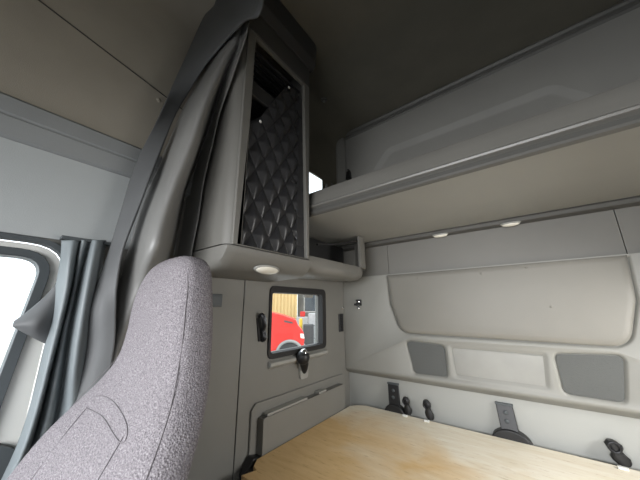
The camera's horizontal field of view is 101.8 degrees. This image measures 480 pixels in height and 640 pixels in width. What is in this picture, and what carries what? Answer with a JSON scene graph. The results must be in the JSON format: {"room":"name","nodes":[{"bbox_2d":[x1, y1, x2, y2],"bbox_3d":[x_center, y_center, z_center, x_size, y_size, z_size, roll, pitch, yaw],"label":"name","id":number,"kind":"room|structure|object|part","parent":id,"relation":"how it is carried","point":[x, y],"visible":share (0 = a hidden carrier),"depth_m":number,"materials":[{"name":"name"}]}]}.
{"room":"vehicle interior","nodes":[
{"label":"vehicle interior","id":0,"kind":"room"},
{"bbox_2d":[0,0,353,479],"bbox_3d":[-0.611,0.085,0.847,0.226,2.570,2.890,-11,-18,36],"label":"wall","id":1,"kind":"structure","parent":0,"point":[85,85],"depth_m":0.92,"materials":[{"name":"grey plastic"}]},
{"bbox_2d":[0,232,59,479],"bbox_3d":[-1.074,0.516,0.223,0.130,1.254,1.081,-11,-18,36],"label":"door","id":2,"kind":"structure","parent":1,"relation":"in","point":[18,369],"depth_m":0.69,"materials":[{"name":"white paint"}]},
{"bbox_3d":[-1.073,0.753,0.168,0.020,0.728,1.038,-11,-18,36],"label":"trim","id":3,"kind":"part","parent":2,"relation":"part of","materials":[{"name":"plastic"}]},
{"bbox_2d":[1,235,110,479],"bbox_3d":[-0.697,0.317,0.683,0.075,0.685,0.176,-11,-18,36],"label":"door curtain","id":4,"kind":"object","parent":1,"relation":"hanging from","point":[60,320],"visible":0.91,"depth_m":0.69,"materials":[{"name":"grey fabric"}]},
{"bbox_3d":[-0.709,0.004,0.791,0.027,0.010,0.117,-11,-18,36],"label":"rail","id":5,"kind":"part","parent":4,"relation":"part of","materials":[{"name":"plastic"}]},
{"bbox_3d":[-1.033,-0.209,0.443,0.008,0.254,1.540,-11,-18,36],"label":"header panel","id":6,"kind":"part","parent":1,"relation":"part of","materials":[{"name":"grey plastic"}]},
{"bbox_3d":[-1.017,-0.392,0.495,0.030,0.130,1.570,-11,-18,36],"label":"band moulding","id":7,"kind":"part","parent":1,"relation":"part of","materials":[{"name":"grey plastic"}]},
{"bbox_3d":[-0.524,0.731,0.873,0.008,1.290,0.554,-11,-18,36],"label":"panel","id":8,"kind":"part","parent":1,"relation":"part of","materials":[{"name":"grey plastic"}]},
{"bbox_2d":[212,294,222,306],"bbox_3d":[-0.447,0.273,1.086,0.014,0.093,0.080,-11,-18,36],"label":"switch panel","id":9,"kind":"object","parent":1,"relation":"attached to","point":[217,298],"visible":0.39,"depth_m":1.10,"materials":[{"name":"plastic"}]},
{"bbox_2d":[192,0,315,281],"bbox_3d":[-0.283,-0.475,1.230,0.355,1.288,0.484,-11,-18,36],"label":"storage cabinet","id":10,"kind":"object","parent":1,"relation":"attached to","point":[253,211],"visible":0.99,"depth_m":1.09,"materials":[{"name":"grey plastic"}]},
{"bbox_3d":[-0.417,-0.492,1.101,0.300,1.089,0.045,-11,-18,36],"label":"panel","id":11,"kind":"part","parent":10,"relation":"part of","materials":[{"name":"grey plastic"}]},
{"bbox_2d":[250,98,265,120],"bbox_3d":[-0.309,-0.602,1.289,0.245,0.015,0.365,-11,-18,36],"label":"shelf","id":12,"kind":"object","parent":10,"relation":"attached to","point":[257,109],"depth_m":1.22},
{"bbox_2d":[253,265,279,274],"bbox_3d":[-0.207,0.118,1.020,0.044,0.032,0.128,-11,-18,36],"label":"dome light","id":13,"kind":"object","parent":10,"relation":"attached to","point":[263,269],"visible":1,"depth_m":1.00,"materials":[{"name":"grey plastic"}]},
{"bbox_3d":[-0.184,-0.410,1.155,0.020,0.957,0.405,-11,-18,36],"label":"frame","id":14,"kind":"part","parent":10,"relation":"part of","materials":[{"name":"grey plastic"}]},
{"bbox_3d":[-0.189,-0.939,1.291,0.021,0.134,0.405,-11,-18,36],"label":"head panel","id":15,"kind":"part","parent":10,"relation":"part of","materials":[{"name":"grey plastic"}]},
{"bbox_3d":[-0.301,-0.972,1.388,0.300,0.020,0.405,-11,-18,36],"label":"panel","id":16,"kind":"part","parent":10,"relation":"part of","materials":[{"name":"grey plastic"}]},
{"bbox_3d":[-0.190,-1.056,1.301,0.105,0.129,0.484,-11,-18,36],"label":"crown","id":17,"kind":"part","parent":10,"relation":"part of","materials":[{"name":"grey plastic"}]},
{"bbox_3d":[-0.185,-0.412,1.409,0.280,1.095,0.018,-11,-18,36],"label":"panel","id":18,"kind":"part","parent":10,"relation":"part of","materials":[{"name":"black leather"}]},
{"bbox_2d":[256,313,266,341],"bbox_3d":[-0.273,0.418,1.243,0.046,0.138,0.045,-11,-18,36],"label":"handle","id":19,"kind":"object","parent":1,"relation":"attached to","point":[261,320],"depth_m":1.24,"materials":[{"name":"black plastic"}]},
{"bbox_3d":[-0.288,0.430,1.252,0.008,0.111,0.045,-11,-18,36],"label":"plate","id":20,"kind":"part","parent":19,"relation":"part of","materials":[{"name":"black plastic"}]},
{"bbox_3d":[-0.092,0.799,1.433,0.012,1.430,0.854,-11,-18,36],"label":"panel","id":21,"kind":"part","parent":1,"relation":"part of","materials":[{"name":"grey plastic"}]},
{"bbox_2d":[248,374,344,456],"bbox_3d":[-0.056,0.892,1.402,0.050,0.197,0.760,-11,-18,36],"label":"pocket","id":22,"kind":"object","parent":1,"relation":"attached to","point":[274,421],"visible":1,"depth_m":1.28,"materials":[{"name":"grey plastic"}]},
{"bbox_2d":[267,286,327,369],"bbox_3d":[-0.121,0.478,1.487,0.064,0.401,0.478,-11,-18,36],"label":"window","id":23,"kind":"structure","parent":1,"relation":"in","point":[320,294],"depth_m":1.49,"materials":[{"name":"black plastic"}]},
{"bbox_3d":[-0.141,0.459,1.507,0.016,0.330,0.450,-11,-18,36],"label":"frame","id":24,"kind":"part","parent":23,"relation":"part of","materials":[{"name":"grey plastic"}]},
{"bbox_3d":[-0.100,0.651,1.433,0.022,0.037,0.470,-11,-18,36],"label":"sill","id":25,"kind":"part","parent":23,"relation":"part of","materials":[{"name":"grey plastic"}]},
{"bbox_2d":[296,349,309,378],"bbox_3d":[-0.081,0.671,1.408,0.076,0.160,0.112,-11,-18,36],"label":"light","id":26,"kind":"object","parent":1,"relation":"attached to","point":[303,357],"visible":1,"depth_m":1.39,"materials":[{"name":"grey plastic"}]},
{"bbox_3d":[-0.091,0.707,1.437,0.014,0.106,0.066,-11,-18,36],"label":"plate","id":27,"kind":"part","parent":26,"relation":"part of","materials":[{"name":"grey plastic"}]},
{"bbox_3d":[-0.085,0.677,1.411,0.046,0.099,0.079,-2,-15,7],"label":"swivel arm","id":28,"kind":"part","parent":26,"relation":"part of","materials":[{"name":"black plastic"}]},
{"bbox_2d":[309,164,330,188],"bbox_3d":[-0.018,-0.363,1.847,0.028,0.307,0.332,-12,-18,37],"label":"window","id":29,"kind":"structure","parent":1,"relation":"in","point":[326,181],"depth_m":1.91,"materials":[{"name":"black plastic"}]},
{"bbox_2d":[298,236,365,281],"bbox_3d":[0.058,0.106,1.579,0.272,0.282,0.716,-11,-18,36],"label":"shelf","id":30,"kind":"object","parent":1,"relation":"attached to","point":[327,264],"visible":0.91,"depth_m":1.54,"materials":[{"name":"grey plastic"}]},
{"bbox_3d":[0.109,0.015,1.497,0.017,0.107,0.403,-12,-18,37],"label":"net rod","id":31,"kind":"part","parent":30,"relation":"part of","materials":[{"name":"black plastic"}]},
{"bbox_3d":[0.272,0.102,1.740,0.054,0.200,0.248,-1,-14,3],"label":"post","id":32,"kind":"part","parent":30,"relation":"part of","materials":[{"name":"grey plastic"}]},
{"bbox_2d":[336,138,346,183],"bbox_3d":[0.174,-0.462,2.091,0.062,0.815,0.071,-11,-18,36],"label":"trim","id":33,"kind":"structure","parent":1,"relation":"attached to","point":[341,170],"depth_m":2.12,"materials":[{"name":"grey plastic"}]},
{"bbox_2d":[339,307,343,331],"bbox_3d":[0.151,0.550,1.809,0.016,0.165,0.067,-11,-18,36],"label":"vent strip","id":34,"kind":"object","parent":1,"relation":"attached to","point":[340,315],"visible":1,"depth_m":1.79,"materials":[{"name":"black plastic"}]},
{"bbox_2d":[280,0,623,127],"bbox_3d":[0.035,-1.316,0.684,1.870,0.050,2.890,-11,-18,36],"label":"ceiling","id":35,"kind":"structure","parent":0,"point":[374,58],"depth_m":1.43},
{"bbox_2d":[74,0,263,402],"bbox_3d":[-0.439,-0.254,0.949,0.532,1.900,0.284,-2,-15,7],"label":"curtain","id":36,"kind":"object","parent":35,"relation":"hanging from","point":[205,73],"visible":0.7,"depth_m":0.90,"materials":[{"name":"grey fabric"}]},
{"bbox_2d":[343,7,639,470],"bbox_3d":[0.907,0.222,1.441,1.870,2.570,0.161,-11,-18,36],"label":"wall","id":37,"kind":"structure","parent":0,"point":[540,318],"depth_m":1.32,"materials":[{"name":"grey plastic"}]},
{"bbox_2d":[346,169,351,179],"bbox_3d":[0.227,-0.526,2.087,0.041,0.085,0.037,-11,-18,36],"label":"clip","id":38,"kind":"object","parent":37,"relation":"attached to","point":[348,173],"visible":0.91,"depth_m":2.08,"materials":[{"name":"black plastic"}]},
{"bbox_2d":[354,299,361,309],"bbox_3d":[0.260,0.444,1.790,0.046,0.067,0.030,-11,-18,36],"label":"coat hook","id":39,"kind":"object","parent":37,"relation":"attached to","point":[358,303],"visible":1,"depth_m":1.78,"materials":[{"name":"black plastic"}]},
{"bbox_3d":[0.326,0.159,1.875,0.359,0.240,0.038,-11,-18,36],"label":"band panel","id":40,"kind":"part","parent":37,"relation":"part of","materials":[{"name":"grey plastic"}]},
{"bbox_2d":[385,382,406,414],"bbox_3d":[0.450,0.959,1.570,0.127,0.166,0.048,-11,-18,36],"label":"bracket","id":41,"kind":"object","parent":37,"relation":"attached to","point":[394,405],"visible":0.92,"depth_m":1.56,"materials":[{"name":"black plastic"}]},
{"bbox_3d":[0.449,0.947,1.579,0.079,0.130,0.039,-11,-18,36],"label":"bracket plate","id":42,"kind":"part","parent":41,"relation":"part of","materials":[{"name":"black plastic"}]},
{"bbox_2d":[408,341,446,375],"bbox_3d":[0.610,0.677,1.486,0.205,0.171,0.007,-11,-18,36],"label":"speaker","id":43,"kind":"object","parent":37,"relation":"in","point":[425,358],"depth_m":1.48},
{"bbox_2d":[309,80,639,251],"bbox_3d":[0.652,-0.198,1.212,1.766,0.166,0.727,-11,-18,36],"label":"shelf","id":44,"kind":"object","parent":37,"relation":"attached to","point":[580,157],"visible":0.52,"depth_m":0.99,"materials":[{"name":"grey plastic"}]},
{"bbox_2d":[432,233,447,237],"bbox_3d":[0.716,-0.025,1.548,0.092,0.018,0.040,-11,-18,36],"label":"light","id":45,"kind":"object","parent":44,"relation":"attached to","point":[440,235],"visible":1,"depth_m":1.53,"materials":[{"name":"grey plastic"}]},
{"bbox_3d":[0.441,-0.231,0.936,1.766,0.032,0.021,-11,-18,36],"label":"lip trim","id":46,"kind":"part","parent":44,"relation":"part of","materials":[{"name":"grey plastic"}]},
{"bbox_3d":[0.866,-0.070,1.448,1.730,0.033,0.045,-11,-18,36],"label":"rail","id":47,"kind":"part","parent":44,"relation":"part of","materials":[{"name":"plastic"}]},
{"bbox_2d":[500,221,520,226],"bbox_3d":[0.987,-0.080,1.347,0.092,0.018,0.040,-11,-18,36],"label":"light","id":48,"kind":"object","parent":44,"relation":"attached to","point":[514,223],"visible":1,"depth_m":1.33,"materials":[{"name":"grey plastic"}]},
{"bbox_3d":[0.884,0.458,1.346,1.770,0.646,0.055,-11,-18,36],"label":"moulded panel","id":49,"kind":"part","parent":37,"relation":"part of","materials":[{"name":"grey plastic"}]},
{"bbox_2d":[345,0,639,139],"bbox_3d":[0.868,-1.002,1.721,1.770,0.058,0.058,-11,-18,36],"label":"trim","id":50,"kind":"structure","parent":37,"relation":"attached to","point":[623,7],"depth_m":1.52,"materials":[{"name":"grey plastic"}]},
{"bbox_3d":[0.878,-0.622,1.631,1.770,0.800,0.019,-11,-18,36],"label":"panel","id":51,"kind":"part","parent":37,"relation":"part of","materials":[{"name":"grey plastic"}]},
{"bbox_3d":[0.873,0.623,1.289,0.378,0.129,0.004,-11,-18,36],"label":"panel","id":52,"kind":"part","parent":37,"relation":"part of","materials":[{"name":"grey plastic"}]},
{"bbox_3d":[0.891,0.045,1.455,1.062,0.240,0.038,-11,-18,36],"label":"band panel","id":53,"kind":"part","parent":37,"relation":"part of","materials":[{"name":"grey plastic"}]},
{"bbox_2d":[492,401,532,444],"bbox_3d":[0.898,0.872,1.237,0.157,0.161,0.048,-11,-18,36],"label":"bracket","id":54,"kind":"object","parent":37,"relation":"attached to","point":[508,430],"visible":0.94,"depth_m":1.23,"materials":[{"name":"black plastic"}]},
{"bbox_3d":[0.898,0.860,1.246,0.081,0.125,0.039,-11,-18,36],"label":"bracket plate","id":55,"kind":"part","parent":54,"relation":"part of","materials":[{"name":"black plastic"}]},
{"bbox_2d":[556,354,624,401],"bbox_3d":[1.141,0.570,1.092,0.205,0.171,0.007,-11,-18,36],"label":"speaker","id":56,"kind":"object","parent":37,"relation":"in","point":[579,377],"depth_m":1.09},
{"bbox_3d":[1.450,-0.067,1.040,0.345,0.240,0.038,-11,-18,36],"label":"band panel","id":57,"kind":"part","parent":37,"relation":"part of","materials":[{"name":"grey plastic"}]},
{"bbox_3d":[0.061,1.221,0.031,1.870,0.050,2.890,-11,-18,36],"label":"floor","id":58,"kind":"structure","parent":0,"visible":0},
{"bbox_2d":[6,256,212,479],"bbox_3d":[-0.588,0.582,0.172,0.576,1.267,0.890,-11,-18,36],"label":"seat","id":59,"kind":"object","parent":58,"relation":"on","point":[143,419],"visible":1,"depth_m":0.49,"materials":[{"name":"fabric"}]},
{"bbox_2d":[239,454,260,479],"bbox_3d":[0.621,1.109,0.818,1.734,0.548,0.880,-11,-18,36],"label":"support","id":60,"kind":"object","parent":58,"relation":"on","point":[249,463],"visible":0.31,"depth_m":1.06,"materials":[{"name":"black metal"}]},
{"bbox_2d":[241,405,639,479],"bbox_3d":[0.618,0.845,0.843,1.683,0.018,0.905,-11,-18,36],"label":"board","id":61,"kind":"object","parent":60,"relation":"on","point":[358,442],"visible":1,"depth_m":1.08,"materials":[{"name":"brown wood"}]},
{"bbox_2d":[402,397,411,416],"bbox_3d":[0.494,0.960,1.497,0.049,0.086,0.061,-11,-18,36],"label":"belt buckle","id":62,"kind":"object","parent":61,"relation":"on","point":[405,400],"visible":1,"depth_m":1.50,"materials":[{"name":"black plastic"}]},
{"bbox_2d":[422,399,433,422],"bbox_3d":[0.589,0.938,1.428,0.055,0.093,0.062,-11,-18,36],"label":"belt buckle","id":63,"kind":"object","parent":61,"relation":"on","point":[426,404],"visible":1,"depth_m":1.43,"materials":[{"name":"black plastic"}]},
{"bbox_2d":[604,438,631,471],"bbox_3d":[1.156,0.829,1.006,0.067,0.082,0.064,-11,-18,36],"label":"belt buckle","id":64,"kind":"object","parent":61,"relation":"on","point":[616,449],"visible":1,"depth_m":1.01,"materials":[{"name":"black plastic"}]},
{"label":"outside","id":65,"kind":"structure","parent":0,"visible":0},
{"bbox_2d":[0,329,44,419],"bbox_3d":[0.027,2.566,-0.661,120.000,0.100,120.000,-11,-18,36],"label":"ground","id":66,"kind":"structure","parent":65,"point":[6,335],"depth_m":20.00,"materials":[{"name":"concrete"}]},
{"bbox_2d":[272,293,296,318],"bbox_3d":[-3.818,5.716,22.937,3.004,5.650,8.600,2,-15,-9],"label":"shed","id":67,"kind":"object","parent":66,"relation":"on","point":[286,304],"visible":0.2,"depth_m":19.17,"materials":[{"name":"beige"}]},
{"bbox_2d":[271,311,304,350],"bbox_3d":[-2.520,4.288,12.928,3.658,3.397,2.170,1,-15,-7],"label":"truck","id":68,"kind":"object","parent":66,"relation":"on","point":[285,331],"visible":0.34,"depth_m":12.00,"materials":[{"name":"paint"}]},
{"bbox_2d":[299,318,302,329],"bbox_3d":[-1.220,5.965,16.490,0.214,1.900,0.220,-11,-18,36],"label":"bollard","id":69,"kind":"object","parent":66,"relation":"on","point":[300,319],"visible":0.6,"depth_m":16.58,"materials":[{"name":"yellow paint"}]},
{"bbox_2d":[296,317,307,324],"bbox_3d":[-1.260,6.383,18.191,0.800,1.940,0.700,0,-14,-4],"label":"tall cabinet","id":70,"kind":"object","parent":66,"relation":"on","point":[305,319],"visible":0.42,"depth_m":18.05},
{"bbox_2d":[297,295,314,316],"bbox_3d":[0.463,6.118,24.670,4.500,5.650,8.600,-1,-14,0],"label":"warehouse","id":71,"kind":"structure","parent":66,"relation":"on","point":[307,305],"depth_m":20.75,"materials":[{"name":"grey"}]},
{"bbox_3d":[-0.804,4.958,20.817,0.800,1.400,0.030,-1,-14,0],"label":"pane","id":72,"kind":"part","parent":71,"relation":"part of","materials":[{"name":"clear glass"}]},
{"bbox_2d":[303,324,313,344],"bbox_3d":[-0.682,5.838,15.416,0.620,1.600,0.800,0,-14,-3],"label":"waste bin","id":73,"kind":"object","parent":66,"relation":"on","point":[308,329],"visible":0.51,"depth_m":15.11,"materials":[{"name":"grey plastic"}]},
{"bbox_3d":[-0.247,6.537,16.385,1.333,0.720,1.341,-11,-18,36],"label":"bale","id":74,"kind":"object","parent":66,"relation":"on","visible":0},
{"bbox_3d":[-0.229,5.811,16.573,1.333,0.720,1.341,-11,-18,36],"label":"bale","id":75,"kind":"object","parent":74,"relation":"on","visible":0},
{"bbox_2d":[308,313,314,324],"bbox_3d":[-0.262,5.085,16.759,0.950,0.720,1.000,0,-14,-1],"label":"bale","id":76,"kind":"object","parent":75,"relation":"on","point":[311,316],"visible":0.29,"depth_m":16.28}
]}

